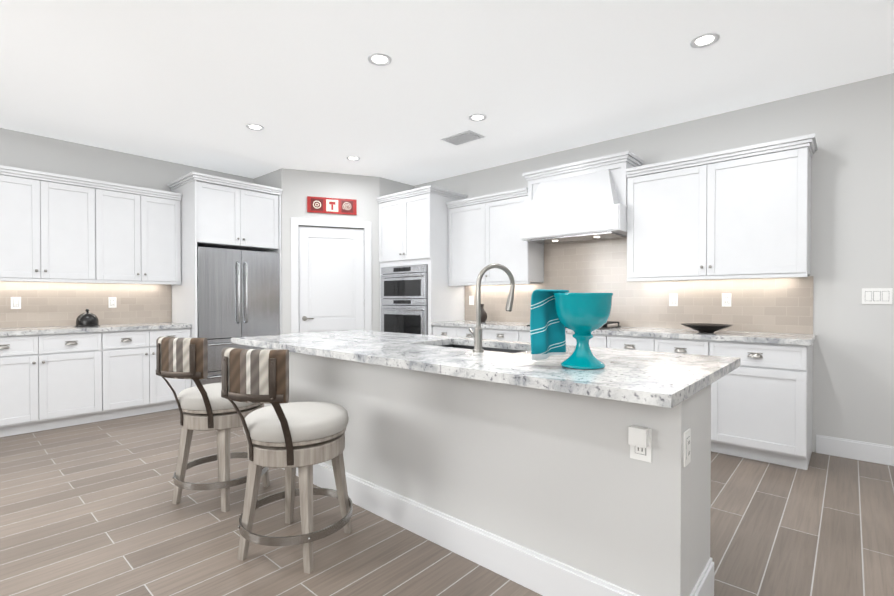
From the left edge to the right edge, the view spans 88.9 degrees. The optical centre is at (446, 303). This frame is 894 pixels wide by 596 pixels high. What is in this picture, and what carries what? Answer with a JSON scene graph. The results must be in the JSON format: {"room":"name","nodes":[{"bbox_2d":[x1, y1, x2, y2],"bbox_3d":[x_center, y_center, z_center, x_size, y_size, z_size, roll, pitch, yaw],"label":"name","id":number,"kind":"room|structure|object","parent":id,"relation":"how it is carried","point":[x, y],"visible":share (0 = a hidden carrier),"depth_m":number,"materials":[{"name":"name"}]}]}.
{"room":"kitchen","nodes":[
{"label":"kitchen","id":0,"kind":"room"},
{"bbox_2d":[0,128,253,327],"bbox_3d":[-4.038,-0.437,4.667,0.100,3.200,7.780,1,1,42],"label":"wall","id":1,"kind":"structure","parent":0,"point":[22,150],"depth_m":4.84,"materials":[{"name":"grey paint"}]},
{"bbox_2d":[0,169,103,280],"bbox_3d":[-3.965,-0.710,4.413,0.336,0.953,0.962,1,1,42],"label":"upper cabinet","id":2,"kind":"object","parent":1,"relation":"attached to","point":[58,228],"depth_m":4.36,"materials":[{"name":"white wood"}]},
{"bbox_2d":[0,281,171,327],"bbox_3d":[-4.176,0.006,4.432,0.008,0.458,2.678,1,1,42],"label":"tile backsplash","id":3,"kind":"structure","parent":1,"relation":"attached to","point":[44,304],"depth_m":4.78,"materials":[{"name":"beige tile"}]},
{"bbox_2d":[11,297,20,308],"bbox_3d":[-4.178,-0.004,4.415,0.009,0.116,0.072,1,1,42],"label":"electrical outlet","id":4,"kind":"object","parent":3,"relation":"attached to","point":[15,302],"visible":1,"depth_m":4.41,"materials":[{"name":"white plastic"}]},
{"bbox_2d":[108,297,116,307],"bbox_3d":[-3.666,-0.010,4.993,0.009,0.116,0.072,1,1,42],"label":"electrical outlet","id":5,"kind":"object","parent":3,"relation":"attached to","point":[112,302],"visible":1,"depth_m":4.99,"materials":[{"name":"white plastic"}]},
{"bbox_2d":[104,185,181,284],"bbox_3d":[-3.446,-0.716,5.000,0.336,0.953,0.849,1,1,42],"label":"upper cabinet","id":6,"kind":"object","parent":1,"relation":"attached to","point":[142,231],"depth_m":4.92,"materials":[{"name":"white wood"}]},
{"bbox_2d":[254,168,413,333],"bbox_3d":[-1.551,-0.274,6.387,1.345,2.840,1.710,1,1,42],"label":"wall","id":7,"kind":"structure","parent":0,"point":[298,187],"depth_m":5.88,"materials":[{"name":"grey paint"}]},
{"bbox_2d":[299,226,363,332],"bbox_3d":[-1.495,0.080,5.937,0.438,2.118,0.727,1,1,42],"label":"pantry door","id":8,"kind":"structure","parent":7,"relation":"in","point":[331,279],"depth_m":5.92,"materials":[{"name":"white wood"}]},
{"bbox_2d":[291,217,371,333],"bbox_3d":[-1.499,0.034,5.944,1.012,2.232,0.118,0,1,-19],"label":"door frame","id":9,"kind":"structure","parent":7,"relation":"attached to","point":[297,222],"depth_m":5.84,"materials":[{"name":"white wood"}]},
{"bbox_2d":[307,196,356,214],"bbox_3d":[-1.480,-1.259,5.873,0.620,0.200,0.033,0,1,-19],"label":"sign","id":10,"kind":"object","parent":7,"relation":"attached to","point":[331,205],"visible":1,"depth_m":5.87,"materials":[{"name":"red"}]},
{"bbox_2d":[0,403,893,595],"bbox_3d":[-0.849,1.222,1.859,8.620,0.060,7.780,1,1,42],"label":"floor","id":11,"kind":"structure","parent":0,"point":[88,509],"depth_m":2.36,"materials":[{"name":"brown wood"}]},
{"bbox_2d":[0,330,111,436],"bbox_3d":[-3.897,0.722,4.294,0.615,0.890,1.052,1,1,42],"label":"base cabinet","id":12,"kind":"object","parent":11,"relation":"on","point":[52,377],"depth_m":4.18,"materials":[{"name":"white wood"}]},
{"bbox_2d":[0,322,191,337],"bbox_3d":[-3.939,0.258,4.226,0.636,0.040,2.680,1,1,42],"label":"countertop","id":13,"kind":"structure","parent":12,"relation":"on","point":[4,332],"depth_m":4.44,"materials":[{"name":"white stone"}]},
{"bbox_2d":[75,309,99,326],"bbox_3d":[-3.652,0.145,4.626,0.208,0.177,0.208,1,1,42],"label":"teapot","id":14,"kind":"object","parent":13,"relation":"on","point":[87,319],"visible":1,"depth_m":4.57,"materials":[{"name":"ceramic"}]},
{"bbox_2d":[112,330,190,418],"bbox_3d":[-3.343,0.716,4.918,0.615,0.890,0.861,1,1,42],"label":"base cabinet","id":15,"kind":"object","parent":11,"relation":"on","point":[137,389],"depth_m":4.68,"materials":[{"name":"white wood"}]},
{"bbox_2d":[156,336,269,511],"bbox_3d":[-1.399,0.684,2.770,0.528,0.998,0.625,0,1,17],"label":"stool","id":16,"kind":"object","parent":11,"relation":"on","point":[205,407],"visible":0.77,"depth_m":2.60,"materials":[{"name":"brown wood"}]},
{"bbox_2d":[167,172,282,386],"bbox_3d":[-2.676,-0.133,5.541,0.777,2.575,1.041,1,1,42],"label":"tall cabinet","id":17,"kind":"object","parent":11,"relation":"on","point":[221,212],"visible":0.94,"depth_m":5.21,"materials":[{"name":"white wood"}]},
{"bbox_2d":[197,247,278,384],"bbox_3d":[-2.647,0.265,5.543,0.771,1.780,0.941,1,1,42],"label":"refrigerator","id":18,"kind":"object","parent":11,"relation":"on","point":[237,293],"visible":0.5,"depth_m":5.25,"materials":[{"name":"silver metal"}]},
{"bbox_2d":[221,347,352,573],"bbox_3d":[-0.748,0.690,2.193,0.528,0.998,0.625,0,1,17],"label":"stool","id":19,"kind":"object","parent":11,"relation":"on","point":[304,437],"visible":1,"depth_m":2.04,"materials":[{"name":"brown wood"}]},
{"bbox_2d":[376,185,466,334],"bbox_3d":[-0.339,-0.128,5.988,0.990,2.555,0.696,1,1,42],"label":"tall cabinet","id":20,"kind":"object","parent":11,"relation":"on","point":[413,226],"visible":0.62,"depth_m":5.66,"materials":[{"name":"white wood"}]},
{"bbox_2d":[381,265,427,334],"bbox_3d":[-0.374,0.116,5.981,0.818,1.175,0.702,1,1,42],"label":"double wall oven","id":21,"kind":"object","parent":20,"relation":"in","point":[404,300],"visible":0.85,"depth_m":5.71,"materials":[{"name":"silver metal"}]},
{"bbox_2d":[431,324,482,338],"bbox_3d":[0.314,0.710,5.473,0.758,0.890,0.616,1,1,42],"label":"base cabinet","id":22,"kind":"object","parent":11,"relation":"on","point":[452,332],"depth_m":5.26,"materials":[{"name":"white wood"}]},
{"bbox_2d":[264,354,739,595],"bbox_3d":[0.002,0.737,2.823,2.920,0.890,0.938,1,1,42],"label":"kitchen island","id":23,"kind":"object","parent":11,"relation":"on","point":[512,461],"depth_m":1.91,"materials":[{"name":"grey paint"}]},
{"bbox_2d":[231,330,740,409],"bbox_3d":[-0.081,0.273,2.732,2.960,0.040,1.120,1,1,42],"label":"island countertop","id":24,"kind":"structure","parent":23,"relation":"on","point":[665,380],"depth_m":2.04,"materials":[{"name":"white stone"}]},
{"bbox_2d":[469,264,514,351],"bbox_3d":[0.238,0.021,2.478,0.246,0.469,0.148,0,1,-20],"label":"faucet","id":25,"kind":"object","parent":24,"relation":"on","point":[476,333],"visible":1,"depth_m":2.40,"materials":[{"name":"silver metal"}]},
{"bbox_2d":[530,289,568,359],"bbox_3d":[0.451,0.091,1.945,0.216,0.301,0.089,0,1,-35],"label":"towel","id":26,"kind":"object","parent":24,"relation":"on","point":[547,333],"visible":0.77,"depth_m":1.94,"materials":[{"name":"teal fabric"}]},
{"bbox_2d":[553,293,612,369],"bbox_3d":[0.561,0.109,1.881,0.238,0.304,0.238,1,1,42],"label":"bowl","id":27,"kind":"object","parent":24,"relation":"on","point":[582,316],"visible":1,"depth_m":1.81,"materials":[{"name":"ceramic"}]},
{"bbox_2d":[628,425,651,462],"bbox_3d":[0.672,0.493,1.593,0.072,0.120,0.039,1,1,42],"label":"outlet","id":28,"kind":"object","parent":23,"relation":"attached to","point":[639,440],"visible":1,"depth_m":1.59,"materials":[{"name":"white plastic"}]},
{"bbox_2d":[683,428,690,466],"bbox_3d":[0.826,0.495,1.564,0.009,0.116,0.072,1,1,42],"label":"outlet","id":29,"kind":"object","parent":23,"relation":"attached to","point":[686,447],"visible":1,"depth_m":1.55,"materials":[{"name":"white plastic"}]},
{"bbox_2d":[483,328,522,341],"bbox_3d":[0.770,0.714,5.069,0.582,0.890,0.616,1,1,42],"label":"base cabinet","id":30,"kind":"object","parent":11,"relation":"on","point":[505,334],"depth_m":4.81,"materials":[{"name":"white wood"}]},
{"bbox_2d":[523,332,614,348],"bbox_3d":[1.309,0.719,4.591,0.981,0.890,0.616,1,1,42],"label":"base cabinet","id":31,"kind":"object","parent":11,"relation":"on","point":[597,341],"depth_m":4.15,"materials":[{"name":"white wood"}]},
{"bbox_2d":[615,336,718,452],"bbox_3d":[1.934,0.725,4.038,0.932,0.890,0.616,1,1,42],"label":"base cabinet","id":32,"kind":"object","parent":11,"relation":"on","point":[643,343],"depth_m":3.63,"materials":[{"name":"white wood"}]},
{"bbox_2d":[719,340,812,469],"bbox_3d":[2.438,0.729,3.591,0.661,0.890,0.616,1,1,42],"label":"base cabinet","id":33,"kind":"object","parent":11,"relation":"on","point":[761,402],"depth_m":3.31,"materials":[{"name":"white wood"}]},
{"bbox_2d":[431,320,814,347],"bbox_3d":[1.358,0.255,4.528,3.568,0.040,0.637,1,1,42],"label":"countertop","id":34,"kind":"structure","parent":33,"relation":"on","point":[663,333],"depth_m":3.76,"materials":[{"name":"white stone"}]},
{"bbox_2d":[481,304,486,321],"bbox_3d":[0.418,0.117,5.495,0.140,0.215,0.140,1,1,42],"label":"vase","id":35,"kind":"object","parent":34,"relation":"on","point":[483,316],"visible":0.6,"depth_m":5.45,"materials":[{"name":"brown ceramic"}]},
{"bbox_2d":[527,321,620,329],"bbox_3d":[1.270,0.207,4.581,0.760,0.054,0.520,1,1,42],"label":"gas cooktop","id":36,"kind":"object","parent":34,"relation":"in","point":[605,326],"visible":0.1,"depth_m":4.40,"materials":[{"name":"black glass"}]},
{"bbox_2d":[682,323,732,332],"bbox_3d":[2.164,0.209,3.802,0.376,0.066,0.376,1,1,42],"label":"bronze bowl","id":37,"kind":"object","parent":34,"relation":"on","point":[706,327],"visible":1,"depth_m":3.74,"materials":[{"name":"black metal"}]},
{"bbox_2d":[0,0,893,185],"bbox_3d":[-0.849,-1.828,1.828,8.620,0.360,7.780,1,1,42],"label":"ceiling","id":38,"kind":"structure","parent":0,"point":[306,85],"depth_m":3.28,"materials":[{"name":"white paint"}]},
{"bbox_2d":[246,124,263,130],"bbox_3d":[-1.821,-1.669,4.321,0.164,0.008,0.164,1,1,42],"label":"recessed light","id":39,"kind":"object","parent":38,"relation":"in","point":[255,127],"visible":0.98,"depth_m":4.33,"materials":[{"name":"white"}]},
{"bbox_2d":[346,156,359,160],"bbox_3d":[-1.087,-1.679,5.287,0.164,0.008,0.164,1,1,42],"label":"recessed light","id":40,"kind":"object","parent":38,"relation":"in","point":[352,158],"visible":1,"depth_m":5.28,"materials":[{"name":"white"}]},
{"bbox_2d":[367,53,391,65],"bbox_3d":[-0.458,-1.656,3.100,0.164,0.008,0.164,1,1,42],"label":"recessed light","id":41,"kind":"object","parent":38,"relation":"in","point":[378,59],"visible":1,"depth_m":3.10,"materials":[{"name":"white"}]},
{"bbox_2d":[440,130,484,145],"bbox_3d":[0.159,-1.669,4.611,0.380,0.012,0.250,1,1,42],"label":"ceiling vent","id":42,"kind":"object","parent":38,"relation":"in","point":[467,136],"visible":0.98,"depth_m":4.58,"materials":[{"name":"white metal"}]},
{"bbox_2d":[469,114,486,121],"bbox_3d":[0.275,-1.667,4.094,0.164,0.008,0.164,1,1,42],"label":"recessed light","id":43,"kind":"object","parent":38,"relation":"in","point":[477,117],"visible":1,"depth_m":4.09,"materials":[{"name":"white"}]},
{"bbox_2d":[690,33,719,47],"bbox_3d":[1.624,-1.654,2.872,0.164,0.008,0.164,1,1,42],"label":"recessed light","id":44,"kind":"object","parent":38,"relation":"in","point":[705,40],"visible":1,"depth_m":2.87,"materials":[{"name":"white"}]},
{"bbox_2d":[414,73,893,465],"bbox_3d":[1.730,-0.437,4.678,8.520,3.200,0.116,1,1,42],"label":"wall","id":45,"kind":"structure","parent":0,"point":[850,126],"depth_m":3.49,"materials":[{"name":"grey paint"}]},
{"bbox_2d":[447,193,543,284],"bbox_3d":[0.555,-0.720,5.430,1.156,0.953,0.336,1,1,42],"label":"upper cabinet","id":46,"kind":"object","parent":45,"relation":"attached to","point":[481,234],"depth_m":5.25,"materials":[{"name":"white wood"}]},
{"bbox_2d":[520,151,642,243],"bbox_3d":[1.326,-1.022,4.631,1.130,0.749,0.505,1,1,42],"label":"range hood","id":47,"kind":"object","parent":45,"relation":"attached to","point":[583,200],"visible":0.92,"depth_m":4.42,"materials":[{"name":"white wood"}]},
{"bbox_2d":[465,237,812,333],"bbox_3d":[1.560,-0.233,4.766,3.548,0.929,0.008,1,1,42],"label":"tile backsplash","id":48,"kind":"structure","parent":45,"relation":"attached to","point":[777,305],"depth_m":4.40,"materials":[{"name":"beige tile"}]},
{"bbox_2d":[469,296,473,304],"bbox_3d":[0.314,-0.039,5.859,0.072,0.116,0.009,1,1,42],"label":"electrical outlet","id":49,"kind":"object","parent":48,"relation":"attached to","point":[471,300],"visible":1,"depth_m":5.85,"materials":[{"name":"white plastic"}]},
{"bbox_2d":[669,294,677,305],"bbox_3d":[2.118,-0.032,4.261,0.072,0.116,0.009,1,1,42],"label":"electrical outlet","id":50,"kind":"object","parent":48,"relation":"attached to","point":[673,299],"visible":1,"depth_m":4.26,"materials":[{"name":"white plastic"}]},
{"bbox_2d":[722,293,730,306],"bbox_3d":[2.440,-0.029,3.976,0.072,0.116,0.009,1,1,42],"label":"electrical outlet","id":51,"kind":"object","parent":48,"relation":"attached to","point":[726,299],"visible":1,"depth_m":3.97,"materials":[{"name":"white plastic"}]},
{"bbox_2d":[626,157,725,280],"bbox_3d":[2.046,-0.707,4.110,0.718,0.953,0.336,1,1,42],"label":"upper cabinet","id":52,"kind":"object","parent":45,"relation":"attached to","point":[672,210],"depth_m":3.96,"materials":[{"name":"white wood"}]},
{"bbox_2d":[718,141,813,276],"bbox_3d":[2.495,-0.703,3.712,0.718,0.953,0.336,1,1,42],"label":"upper cabinet","id":53,"kind":"object","parent":45,"relation":"attached to","point":[741,213],"depth_m":3.53,"materials":[{"name":"white wood"}]},
{"bbox_2d":[862,288,892,303],"bbox_3d":[3.162,-0.053,3.350,0.164,0.116,0.008,1,1,42],"label":"switch plate","id":54,"kind":"object","parent":45,"relation":"attached to","point":[876,295],"visible":1,"depth_m":3.35,"materials":[{"name":"white plastic"}]}
]}

